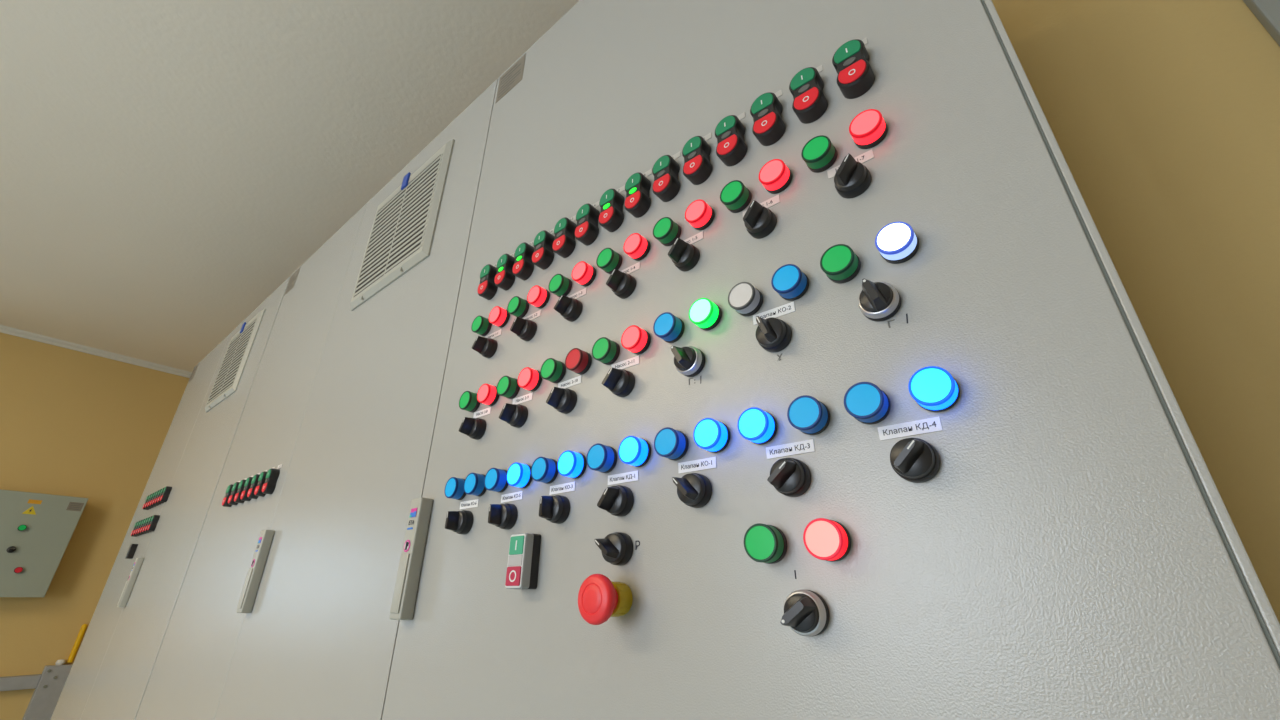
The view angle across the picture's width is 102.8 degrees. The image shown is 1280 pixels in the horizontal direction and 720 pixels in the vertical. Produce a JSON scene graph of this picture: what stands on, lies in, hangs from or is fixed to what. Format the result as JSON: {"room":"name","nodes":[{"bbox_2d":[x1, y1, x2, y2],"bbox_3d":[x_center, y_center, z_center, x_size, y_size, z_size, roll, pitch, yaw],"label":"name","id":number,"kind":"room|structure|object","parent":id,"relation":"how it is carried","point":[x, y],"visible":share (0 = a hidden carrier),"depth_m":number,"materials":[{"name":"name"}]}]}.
{"room":"electrical room","nodes":[
{"label":"electrical room","id":0,"kind":"room"},
{"bbox_2d":[0,332,189,719],"bbox_3d":[-4.252,0.776,2.218,0.140,2.503,3.820,-19,-31,35],"label":"wall","id":1,"kind":"structure","parent":0,"point":[73,423],"depth_m":3.14,"materials":[{"name":"paint"}]},
{"bbox_2d":[0,674,41,690],"bbox_3d":[-3.980,1.441,2.112,0.052,0.064,2.055,-19,-31,35],"label":"cable tray","id":2,"kind":"object","parent":1,"relation":"attached to","point":[7,683],"visible":1,"depth_m":2.77,"materials":[{"name":"grey metal"}]},
{"bbox_2d":[0,489,88,596],"bbox_3d":[-3.536,1.009,2.817,0.150,0.540,0.524,-19,-31,35],"label":"wall control box","id":3,"kind":"object","parent":1,"relation":"attached to","point":[40,548],"visible":1,"depth_m":2.86,"materials":[{"name":"grey paint"}]},
{"bbox_2d":[6,546,15,552],"bbox_3d":[-3.429,1.033,2.789,0.034,0.034,0.034,-19,-31,35],"label":"switch","id":4,"kind":"object","parent":3,"relation":"attached to","point":[10,549],"visible":1,"depth_m":2.79,"materials":[{"name":"black plastic"}]},
{"bbox_2d":[14,567,22,572],"bbox_3d":[-3.396,1.148,2.793,0.020,0.032,0.032,-19,-31,35],"label":"lamp","id":5,"kind":"object","parent":3,"relation":"attached to","point":[18,569],"visible":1,"depth_m":2.79,"materials":[{"name":"red plastic"}]},
{"bbox_2d":[17,525,26,530],"bbox_3d":[-3.433,0.932,2.841,0.021,0.033,0.033,-19,-31,35],"label":"lamp","id":6,"kind":"object","parent":3,"relation":"attached to","point":[21,527],"visible":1,"depth_m":2.83,"materials":[{"name":"green plastic"}]},
{"bbox_2d":[22,506,35,514],"bbox_3d":[-3.441,0.847,2.887,0.001,0.046,0.056,-19,-31,35],"label":"warning sticker","id":7,"kind":"object","parent":3,"relation":"attached to","point":[30,510],"visible":1,"depth_m":2.88,"materials":[{"name":"yellow"}]},
{"bbox_2d":[28,499,41,503],"bbox_3d":[-3.440,0.806,2.906,0.001,0.022,0.052,-19,-31,35],"label":"sticker","id":8,"kind":"object","parent":3,"relation":"attached to","point":[31,501],"visible":1,"depth_m":2.91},
{"bbox_2d":[66,502,83,510],"bbox_3d":[-3.335,0.866,3.019,0.001,0.048,0.060,-19,-31,35],"label":"sticker","id":9,"kind":"object","parent":3,"relation":"attached to","point":[73,506],"visible":1,"depth_m":3.02,"materials":[{"name":"grey paper"}]},
{"bbox_2d":[22,659,72,719],"bbox_3d":[-3.288,2.022,2.760,0.066,0.708,0.112,-19,-31,35],"label":"channel","id":10,"kind":"object","parent":1,"relation":"attached to","point":[42,704],"visible":0.95,"depth_m":2.82,"materials":[{"name":"grey metal"}]},
{"bbox_2d":[67,624,86,662],"bbox_3d":[-3.277,1.648,2.978,0.024,0.197,0.024,-19,-31,35],"label":"pipe","id":11,"kind":"object","parent":1,"relation":"attached to","point":[84,626],"visible":1,"depth_m":2.97,"materials":[{"name":"metal"}]},
{"bbox_2d":[0,325,191,377],"bbox_3d":[-4.179,-0.366,2.687,0.030,0.036,3.820,-19,-31,35],"label":"trim","id":12,"kind":"structure","parent":1,"relation":"attached to","point":[3,329],"depth_m":3.33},
{"bbox_2d":[0,0,578,371],"bbox_3d":[-1.527,-1.330,0.727,7.180,0.100,4.100,-19,-31,35],"label":"ceiling","id":13,"kind":"structure","parent":0,"point":[166,166],"depth_m":1.78,"materials":[{"name":"beige paint"}]},
{"bbox_2d":[992,0,1279,622],"bbox_3d":[-0.276,0.500,1.564,7.180,2.503,0.140,-19,-31,35],"label":"wall","id":14,"kind":"structure","parent":0,"point":[1163,116],"depth_m":0.79,"materials":[{"name":"paint"}]},
{"bbox_2d":[1243,0,1279,46],"bbox_3d":[1.318,-0.006,0.205,0.946,2.300,0.063,-19,-31,35],"label":"door","id":15,"kind":"structure","parent":14,"relation":"in","point":[1267,12],"depth_m":0.79,"materials":[{"name":"grey paint"}]},
{"bbox_3d":[-1.543,1.032,-0.367,7.180,0.100,4.100,-19,-31,35],"label":"floor","id":16,"kind":"structure","parent":0,"visible":0},
{"bbox_2d":[50,277,289,719],"bbox_3d":[-1.618,0.908,1.991,1.320,2.106,0.581,-19,-31,35],"label":"tall cabinet","id":17,"kind":"object","parent":16,"relation":"on","point":[108,678],"depth_m":1.81,"materials":[{"name":"metal"}]},
{"bbox_2d":[125,544,137,558],"bbox_3d":[-2.006,0.755,2.017,0.032,0.054,0.019,-19,-31,35],"label":"meter","id":18,"kind":"object","parent":17,"relation":"attached to","point":[133,547],"visible":1,"depth_m":2.01,"materials":[{"name":"black plastic"}]},
{"bbox_2d":[205,309,265,411],"bbox_3d":[-1.572,0.004,1.978,0.370,0.335,0.014,-19,-31,35],"label":"ventilation grille","id":19,"kind":"object","parent":17,"relation":"attached to","point":[233,366],"depth_m":1.93,"materials":[{"name":"grey plastic"}]},
{"bbox_2d":[135,79,497,719],"bbox_3d":[-0.631,0.572,1.252,1.236,2.106,0.581,-19,-31,35],"label":"tall cabinet","id":20,"kind":"object","parent":16,"relation":"on","point":[282,609],"depth_m":1.06,"materials":[{"name":"metal"}]},
{"bbox_2d":[350,139,454,310],"bbox_3d":[-0.576,-0.320,1.224,0.357,0.329,0.014,-19,-31,35],"label":"ventilation grille","id":21,"kind":"object","parent":20,"relation":"attached to","point":[405,227],"depth_m":1.18,"materials":[{"name":"grey plastic"}]},
{"bbox_2d":[382,0,1279,719],"bbox_3d":[0.150,0.301,0.655,0.804,2.106,0.600,-19,-31,35],"label":"tall cabinet","id":22,"kind":"object","parent":16,"relation":"on","point":[1073,550],"depth_m":0.43,"materials":[{"name":"metal"}]},
{"bbox_2d":[445,477,465,499],"bbox_3d":[-0.249,0.174,0.692,0.029,0.029,0.018,-19,-31,35],"label":"lamp","id":23,"kind":"object","parent":22,"relation":"attached to","point":[454,488],"visible":0.93,"depth_m":0.68,"materials":[{"name":"blue plastic"}]},
{"bbox_2d":[445,510,472,534],"bbox_3d":[-0.235,0.207,0.656,0.030,0.030,0.029,-19,-31,35],"label":"switch","id":24,"kind":"object","parent":22,"relation":"attached to","point":[460,522],"visible":1,"depth_m":0.65,"materials":[{"name":"black plastic"}]},
{"bbox_2d":[459,391,479,412],"bbox_3d":[-0.248,0.061,0.744,0.029,0.029,0.018,-19,-31,35],"label":"lamp","id":25,"kind":"object","parent":22,"relation":"attached to","point":[468,401],"visible":0.95,"depth_m":0.74,"materials":[{"name":"green plastic"}]},
{"bbox_2d":[459,417,485,439],"bbox_3d":[-0.234,0.093,0.709,0.030,0.030,0.029,-19,-31,35],"label":"switch","id":26,"kind":"object","parent":22,"relation":"attached to","point":[475,428],"visible":1,"depth_m":0.70,"materials":[{"name":"black plastic"}]},
{"bbox_2d":[464,472,486,495],"bbox_3d":[-0.214,0.162,0.666,0.029,0.029,0.018,-19,-31,35],"label":"lamp","id":27,"kind":"object","parent":22,"relation":"attached to","point":[474,482],"visible":0.95,"depth_m":0.66,"materials":[{"name":"blue plastic"}]},
{"bbox_2d":[471,315,491,335],"bbox_3d":[-0.247,-0.053,0.797,0.029,0.029,0.018,-19,-31,35],"label":"lamp","id":28,"kind":"object","parent":22,"relation":"attached to","point":[481,325],"visible":0.99,"depth_m":0.79,"materials":[{"name":"green plastic"}]},
{"bbox_2d":[472,336,497,357],"bbox_3d":[-0.234,-0.021,0.761,0.030,0.030,0.029,-19,-31,35],"label":"switch","id":29,"kind":"object","parent":22,"relation":"attached to","point":[487,347],"visible":1,"depth_m":0.76,"materials":[{"name":"black plastic"}]},
{"bbox_2d":[477,383,499,405],"bbox_3d":[-0.213,0.049,0.718,0.029,0.029,0.018,-19,-31,35],"label":"lamp","id":30,"kind":"object","parent":22,"relation":"attached to","point":[487,394],"visible":0.99,"depth_m":0.71,"materials":[{"name":"red plastic"}]},
{"bbox_2d":[484,468,508,492],"bbox_3d":[-0.179,0.150,0.640,0.029,0.029,0.018,-19,-31,35],"label":"lamp","id":31,"kind":"object","parent":22,"relation":"attached to","point":[495,479],"visible":0.97,"depth_m":0.63,"materials":[{"name":"blue plastic"}]},
{"bbox_2d":[489,306,509,327],"bbox_3d":[-0.212,-0.065,0.771,0.029,0.029,0.018,-19,-31,35],"label":"lamp","id":32,"kind":"object","parent":22,"relation":"attached to","point":[499,316],"visible":0.98,"depth_m":0.76,"materials":[{"name":"red plastic"}]},
{"bbox_2d":[488,503,517,529],"bbox_3d":[-0.166,0.183,0.604,0.030,0.030,0.029,-19,-31,35],"label":"switch","id":33,"kind":"object","parent":22,"relation":"attached to","point":[503,516],"visible":1,"depth_m":0.60,"materials":[{"name":"black plastic"}]},
{"bbox_2d":[497,376,519,398],"bbox_3d":[-0.178,0.037,0.692,0.029,0.029,0.018,-19,-31,35],"label":"lamp","id":34,"kind":"object","parent":22,"relation":"attached to","point":[508,387],"visible":0.97,"depth_m":0.69,"materials":[{"name":"green plastic"}]},
{"bbox_2d":[499,403,527,427],"bbox_3d":[-0.165,0.069,0.657,0.030,0.030,0.029,-19,-31,35],"label":"switch","id":35,"kind":"object","parent":22,"relation":"attached to","point":[516,415],"visible":1,"depth_m":0.65,"materials":[{"name":"black plastic"}]},
{"bbox_2d":[507,296,528,317],"bbox_3d":[-0.178,-0.077,0.745,0.029,0.029,0.018,-19,-31,35],"label":"lamp","id":36,"kind":"object","parent":22,"relation":"attached to","point":[517,306],"visible":0.98,"depth_m":0.74,"materials":[{"name":"green plastic"}]},
{"bbox_2d":[506,462,531,487],"bbox_3d":[-0.144,0.138,0.614,0.029,0.029,0.018,-19,-31,35],"label":"lamp","id":37,"kind":"object","parent":22,"relation":"attached to","point":[518,474],"visible":0.98,"depth_m":0.61,"materials":[{"name":"blue plastic"}]},
{"bbox_2d":[510,317,536,340],"bbox_3d":[-0.164,-0.045,0.709,0.030,0.030,0.029,-19,-31,35],"label":"switch","id":38,"kind":"object","parent":22,"relation":"attached to","point":[525,329],"visible":1,"depth_m":0.70,"materials":[{"name":"black plastic"}]},
{"bbox_2d":[518,367,541,391],"bbox_3d":[-0.144,0.025,0.666,0.029,0.029,0.018,-19,-31,35],"label":"lamp","id":39,"kind":"object","parent":22,"relation":"attached to","point":[530,379],"visible":0.98,"depth_m":0.66,"materials":[{"name":"red plastic"}]},
{"bbox_2d":[527,285,549,308],"bbox_3d":[-0.143,-0.089,0.719,0.029,0.029,0.018,-19,-31,35],"label":"lamp","id":40,"kind":"object","parent":22,"relation":"attached to","point":[538,296],"visible":1,"depth_m":0.71,"materials":[{"name":"red plastic"}]},
{"bbox_2d":[531,457,557,483],"bbox_3d":[-0.110,0.127,0.588,0.029,0.029,0.018,-19,-31,35],"label":"lamp","id":41,"kind":"object","parent":22,"relation":"attached to","point":[543,469],"visible":0.99,"depth_m":0.58,"materials":[{"name":"blue plastic"}]},
{"bbox_2d":[540,358,565,382],"bbox_3d":[-0.109,0.013,0.640,0.029,0.029,0.018,-19,-31,35],"label":"lamp","id":42,"kind":"object","parent":22,"relation":"attached to","point":[552,370],"visible":0.99,"depth_m":0.63,"materials":[{"name":"green plastic"}]},
{"bbox_2d":[539,495,569,523],"bbox_3d":[-0.096,0.160,0.552,0.030,0.030,0.029,-19,-31,35],"label":"switch","id":43,"kind":"object","parent":22,"relation":"attached to","point":[555,509],"visible":1,"depth_m":0.55,"materials":[{"name":"black plastic"}]},
{"bbox_2d":[548,274,571,296],"bbox_3d":[-0.108,-0.101,0.693,0.029,0.029,0.018,-19,-31,35],"label":"lamp","id":44,"kind":"object","parent":22,"relation":"attached to","point":[559,285],"visible":0.98,"depth_m":0.69,"materials":[{"name":"green plastic"}]},
{"bbox_2d":[546,387,576,413],"bbox_3d":[-0.095,0.046,0.605,0.030,0.030,0.029,-19,-31,35],"label":"switch","id":45,"kind":"object","parent":22,"relation":"attached to","point":[564,400],"visible":1,"depth_m":0.60,"materials":[{"name":"black plastic"}]},
{"bbox_2d":[554,295,582,321],"bbox_3d":[-0.095,-0.068,0.657,0.030,0.030,0.029,-19,-31,35],"label":"switch","id":46,"kind":"object","parent":22,"relation":"attached to","point":[570,309],"visible":1,"depth_m":0.65,"materials":[{"name":"black plastic"}]},
{"bbox_2d":[557,450,586,478],"bbox_3d":[-0.075,0.115,0.562,0.029,0.029,0.018,-19,-31,35],"label":"lamp","id":47,"kind":"object","parent":22,"relation":"attached to","point":[571,464],"visible":1,"depth_m":0.56,"materials":[{"name":"blue plastic"}]},
{"bbox_2d":[565,348,591,374],"bbox_3d":[-0.074,0.001,0.614,0.029,0.029,0.018,-19,-31,35],"label":"lamp","id":48,"kind":"object","parent":22,"relation":"attached to","point":[578,361],"visible":1,"depth_m":0.61,"materials":[{"name":"red plastic"}]},
{"bbox_2d":[571,261,595,286],"bbox_3d":[-0.073,-0.112,0.667,0.029,0.029,0.018,-19,-31,35],"label":"lamp","id":49,"kind":"object","parent":22,"relation":"attached to","point":[583,273],"visible":1,"depth_m":0.66,"materials":[{"name":"red plastic"}]},
{"bbox_2d":[586,443,616,472],"bbox_3d":[-0.040,0.103,0.535,0.029,0.029,0.018,-19,-31,35],"label":"lamp","id":50,"kind":"object","parent":22,"relation":"attached to","point":[602,458],"visible":1,"depth_m":0.53,"materials":[{"name":"blue plastic"}]},
{"bbox_2d":[592,337,619,364],"bbox_3d":[-0.039,-0.010,0.588,0.029,0.029,0.018,-19,-31,35],"label":"lamp","id":51,"kind":"object","parent":22,"relation":"attached to","point":[605,350],"visible":1,"depth_m":0.58,"materials":[{"name":"green plastic"}]},
{"bbox_2d":[596,248,621,273],"bbox_3d":[-0.039,-0.124,0.641,0.029,0.029,0.018,-19,-31,35],"label":"lamp","id":52,"kind":"object","parent":22,"relation":"attached to","point":[608,260],"visible":0.98,"depth_m":0.63,"materials":[{"name":"green plastic"}]},
{"bbox_2d":[595,532,632,565],"bbox_3d":[-0.027,0.177,0.481,0.030,0.030,0.029,-19,-31,35],"label":"switch","id":53,"kind":"object","parent":22,"relation":"attached to","point":[616,548],"visible":1,"depth_m":0.48,"materials":[{"name":"black plastic"}]},
{"bbox_2d":[597,485,633,516],"bbox_3d":[-0.027,0.136,0.500,0.030,0.030,0.029,-19,-31,35],"label":"switch","id":54,"kind":"object","parent":22,"relation":"attached to","point":[618,500],"visible":1,"depth_m":0.49,"materials":[{"name":"black plastic"}]},
{"bbox_2d":[601,368,634,396],"bbox_3d":[-0.026,0.022,0.552,0.030,0.030,0.029,-19,-31,35],"label":"switch","id":55,"kind":"object","parent":22,"relation":"attached to","point":[621,382],"visible":1,"depth_m":0.55,"materials":[{"name":"black plastic"}]},
{"bbox_2d":[606,269,635,298],"bbox_3d":[-0.025,-0.092,0.605,0.030,0.030,0.029,-19,-31,35],"label":"switch","id":56,"kind":"object","parent":22,"relation":"attached to","point":[622,284],"visible":1,"depth_m":0.60,"materials":[{"name":"black plastic"}]},
{"bbox_2d":[618,436,650,466],"bbox_3d":[-0.005,0.091,0.509,0.029,0.029,0.018,-19,-31,35],"label":"lamp","id":57,"kind":"object","parent":22,"relation":"attached to","point":[634,451],"visible":1,"depth_m":0.50,"materials":[{"name":"blue plastic"}]},
{"bbox_2d":[621,325,650,354],"bbox_3d":[-0.005,-0.022,0.562,0.029,0.029,0.018,-19,-31,35],"label":"lamp","id":58,"kind":"object","parent":22,"relation":"attached to","point":[637,340],"visible":1,"depth_m":0.56,"materials":[{"name":"red plastic"}]},
{"bbox_2d":[623,233,650,260],"bbox_3d":[-0.004,-0.136,0.615,0.029,0.029,0.018,-19,-31,35],"label":"lamp","id":59,"kind":"object","parent":22,"relation":"attached to","point":[636,246],"visible":1,"depth_m":0.61,"materials":[{"name":"red plastic"}]},
{"bbox_2d":[653,217,680,245],"bbox_3d":[0.031,-0.148,0.589,0.029,0.029,0.018,-19,-31,35],"label":"lamp","id":60,"kind":"object","parent":22,"relation":"attached to","point":[666,231],"visible":0.99,"depth_m":0.58,"materials":[{"name":"green plastic"}]},
{"bbox_2d":[653,312,684,342],"bbox_3d":[0.030,-0.034,0.536,0.029,0.029,0.018,-19,-31,35],"label":"lamp","id":61,"kind":"object","parent":22,"relation":"attached to","point":[670,328],"visible":1,"depth_m":0.53,"materials":[{"name":"blue plastic"}]},
{"bbox_2d":[654,427,688,459],"bbox_3d":[0.029,0.079,0.483,0.029,0.029,0.018,-19,-31,35],"label":"lamp","id":62,"kind":"object","parent":22,"relation":"attached to","point":[670,443],"visible":1,"depth_m":0.48,"materials":[{"name":"blue plastic"}]},
{"bbox_2d":[668,238,699,271],"bbox_3d":[0.044,-0.116,0.553,0.030,0.030,0.029,-19,-31,35],"label":"switch","id":63,"kind":"object","parent":22,"relation":"attached to","point":[685,256],"visible":1,"depth_m":0.55,"materials":[{"name":"black plastic"}]},
{"bbox_2d":[671,346,704,376],"bbox_3d":[0.043,-0.002,0.500,0.030,0.030,0.029,-19,-31,35],"label":"switch","id":64,"kind":"object","parent":22,"relation":"attached to","point":[689,361],"visible":1,"depth_m":0.49,"materials":[{"name":"black plastic"}]},
{"bbox_2d":[672,473,711,507],"bbox_3d":[0.043,0.113,0.448,0.030,0.030,0.029,-19,-31,35],"label":"switch","id":65,"kind":"object","parent":22,"relation":"attached to","point":[694,490],"visible":1,"depth_m":0.44,"materials":[{"name":"black plastic"}]},
{"bbox_2d":[685,199,714,229],"bbox_3d":[0.066,-0.160,0.562,0.029,0.029,0.018,-19,-31,35],"label":"lamp","id":66,"kind":"object","parent":22,"relation":"attached to","point":[699,214],"visible":1,"depth_m":0.56,"materials":[{"name":"red plastic"}]},
{"bbox_2d":[689,298,721,330],"bbox_3d":[0.065,-0.046,0.510,0.029,0.029,0.018,-19,-31,35],"label":"lamp","id":67,"kind":"object","parent":22,"relation":"attached to","point":[703,312],"visible":1,"depth_m":0.50,"materials":[{"name":"green plastic"}]},
{"bbox_2d":[693,418,729,452],"bbox_3d":[0.064,0.067,0.457,0.029,0.029,0.018,-19,-31,35],"label":"lamp","id":68,"kind":"object","parent":22,"relation":"attached to","point":[709,434],"visible":1,"depth_m":0.45,"materials":[{"name":"blue plastic"}]},
{"bbox_2d":[720,180,751,212],"bbox_3d":[0.100,-0.172,0.536,0.029,0.029,0.018,-19,-31,35],"label":"lamp","id":69,"kind":"object","parent":22,"relation":"attached to","point":[735,196],"visible":1,"depth_m":0.53,"materials":[{"name":"green plastic"}]},
{"bbox_2d":[728,282,762,316],"bbox_3d":[0.100,-0.058,0.484,0.029,0.029,0.018,-19,-31,35],"label":"lamp","id":70,"kind":"object","parent":22,"relation":"attached to","point":[744,298],"visible":1,"depth_m":0.48,"materials":[{"name":"white plastic"}]},
{"bbox_2d":[737,407,776,444],"bbox_3d":[0.099,0.056,0.431,0.029,0.029,0.018,-19,-31,35],"label":"lamp","id":71,"kind":"object","parent":22,"relation":"attached to","point":[756,425],"visible":1,"depth_m":0.42,"materials":[{"name":"blue plastic"}]},
{"bbox_2d":[743,200,776,238],"bbox_3d":[0.114,-0.139,0.501,0.030,0.030,0.029,-19,-31,35],"label":"switch","id":72,"kind":"object","parent":22,"relation":"attached to","point":[760,221],"visible":1,"depth_m":0.49,"materials":[{"name":"black plastic"}]},
{"bbox_2d":[744,523,786,563],"bbox_3d":[0.096,0.141,0.393,0.029,0.029,0.018,-19,-31,35],"label":"lamp","id":73,"kind":"object","parent":22,"relation":"attached to","point":[764,543],"visible":1,"depth_m":0.39,"materials":[{"name":"green plastic"}]},
{"bbox_2d":[756,316,791,352],"bbox_3d":[0.113,-0.025,0.448,0.030,0.030,0.029,-19,-31,35],"label":"switch","id":74,"kind":"object","parent":22,"relation":"attached to","point":[773,335],"visible":1,"depth_m":0.44,"materials":[{"name":"black plastic"}]},
{"bbox_2d":[759,159,791,193],"bbox_3d":[0.135,-0.183,0.510,0.029,0.029,0.018,-19,-31,35],"label":"lamp","id":75,"kind":"object","parent":22,"relation":"attached to","point":[775,176],"visible":1,"depth_m":0.50,"materials":[{"name":"red plastic"}]},
{"bbox_2d":[767,458,810,496],"bbox_3d":[0.112,0.089,0.395,0.030,0.030,0.029,-19,-31,35],"label":"switch","id":76,"kind":"object","parent":22,"relation":"attached to","point":[791,477],"visible":1,"depth_m":0.39,"materials":[{"name":"black plastic"}]},
{"bbox_2d":[771,264,808,300],"bbox_3d":[0.134,-0.070,0.458,0.029,0.029,0.018,-19,-31,35],"label":"lamp","id":77,"kind":"object","parent":22,"relation":"attached to","point":[788,280],"visible":1,"depth_m":0.45,"materials":[{"name":"blue plastic"}]},
{"bbox_2d":[780,590,829,635],"bbox_3d":[0.112,0.176,0.355,0.030,0.030,0.029,-19,-31,35],"label":"switch","id":78,"kind":"object","parent":22,"relation":"attached to","point":[806,612],"visible":1,"depth_m":0.35,"materials":[{"name":"black plastic"}]},
{"bbox_2d":[787,395,829,434],"bbox_3d":[0.134,0.044,0.405,0.029,0.029,0.018,-19,-31,35],"label":"lamp","id":79,"kind":"object","parent":22,"relation":"attached to","point":[805,413],"visible":1,"depth_m":0.40,"materials":[{"name":"blue plastic"}]},
{"bbox_2d":[801,135,837,172],"bbox_3d":[0.170,-0.195,0.484,0.029,0.029,0.018,-19,-31,35],"label":"lamp","id":80,"kind":"object","parent":22,"relation":"attached to","point":[819,153],"visible":1,"depth_m":0.48,"materials":[{"name":"green plastic"}]},
{"bbox_2d":[803,518,850,561],"bbox_3d":[0.134,0.129,0.365,0.029,0.029,0.018,-19,-31,35],"label":"lamp","id":81,"kind":"object","parent":22,"relation":"attached to","point":[824,539],"visible":1,"depth_m":0.36,"materials":[{"name":"red plastic"}]},
{"bbox_2d":[820,244,860,283],"bbox_3d":[0.169,-0.081,0.432,0.029,0.029,0.018,-19,-31,35],"label":"lamp","id":82,"kind":"object","parent":22,"relation":"attached to","point":[839,262],"visible":1,"depth_m":0.42,"materials":[{"name":"green plastic"}]},
{"bbox_2d":[834,154,871,198],"bbox_3d":[0.183,-0.163,0.449,0.030,0.030,0.029,-19,-31,35],"label":"switch","id":83,"kind":"object","parent":22,"relation":"attached to","point":[852,178],"visible":1,"depth_m":0.44,"materials":[{"name":"black plastic"}]},
{"bbox_2d":[844,382,890,424],"bbox_3d":[0.168,0.032,0.379,0.029,0.029,0.018,-19,-31,35],"label":"lamp","id":84,"kind":"object","parent":22,"relation":"attached to","point":[866,402],"visible":1,"depth_m":0.37,"materials":[{"name":"blue plastic"}]},
{"bbox_2d":[849,109,887,148],"bbox_3d":[0.204,-0.207,0.458,0.029,0.029,0.018,-19,-31,35],"label":"lamp","id":85,"kind":"object","parent":22,"relation":"attached to","point":[868,129],"visible":1,"depth_m":0.45,"materials":[{"name":"red plastic"}]},
{"bbox_2d":[858,279,900,321],"bbox_3d":[0.182,-0.049,0.396,0.030,0.030,0.029,-19,-31,35],"label":"switch","id":86,"kind":"object","parent":22,"relation":"attached to","point":[877,301],"visible":1,"depth_m":0.39,"materials":[{"name":"black plastic"}]},
{"bbox_2d":[875,221,918,263],"bbox_3d":[0.204,-0.093,0.406,0.029,0.029,0.018,-19,-31,35],"label":"lamp","id":87,"kind":"object","parent":22,"relation":"attached to","point":[896,242],"visible":1,"depth_m":0.40,"materials":[{"name":"white plastic"}]},
{"bbox_2d":[890,438,940,482],"bbox_3d":[0.182,0.065,0.343,0.030,0.030,0.029,-19,-31,35],"label":"switch","id":88,"kind":"object","parent":22,"relation":"attached to","point":[915,460],"visible":1,"depth_m":0.34,"materials":[{"name":"black plastic"}]},
{"bbox_2d":[908,366,959,411],"bbox_3d":[0.203,0.020,0.353,0.029,0.029,0.018,-19,-31,35],"label":"lamp","id":89,"kind":"object","parent":22,"relation":"attached to","point":[933,388],"visible":1,"depth_m":0.35,"materials":[{"name":"blue plastic"}]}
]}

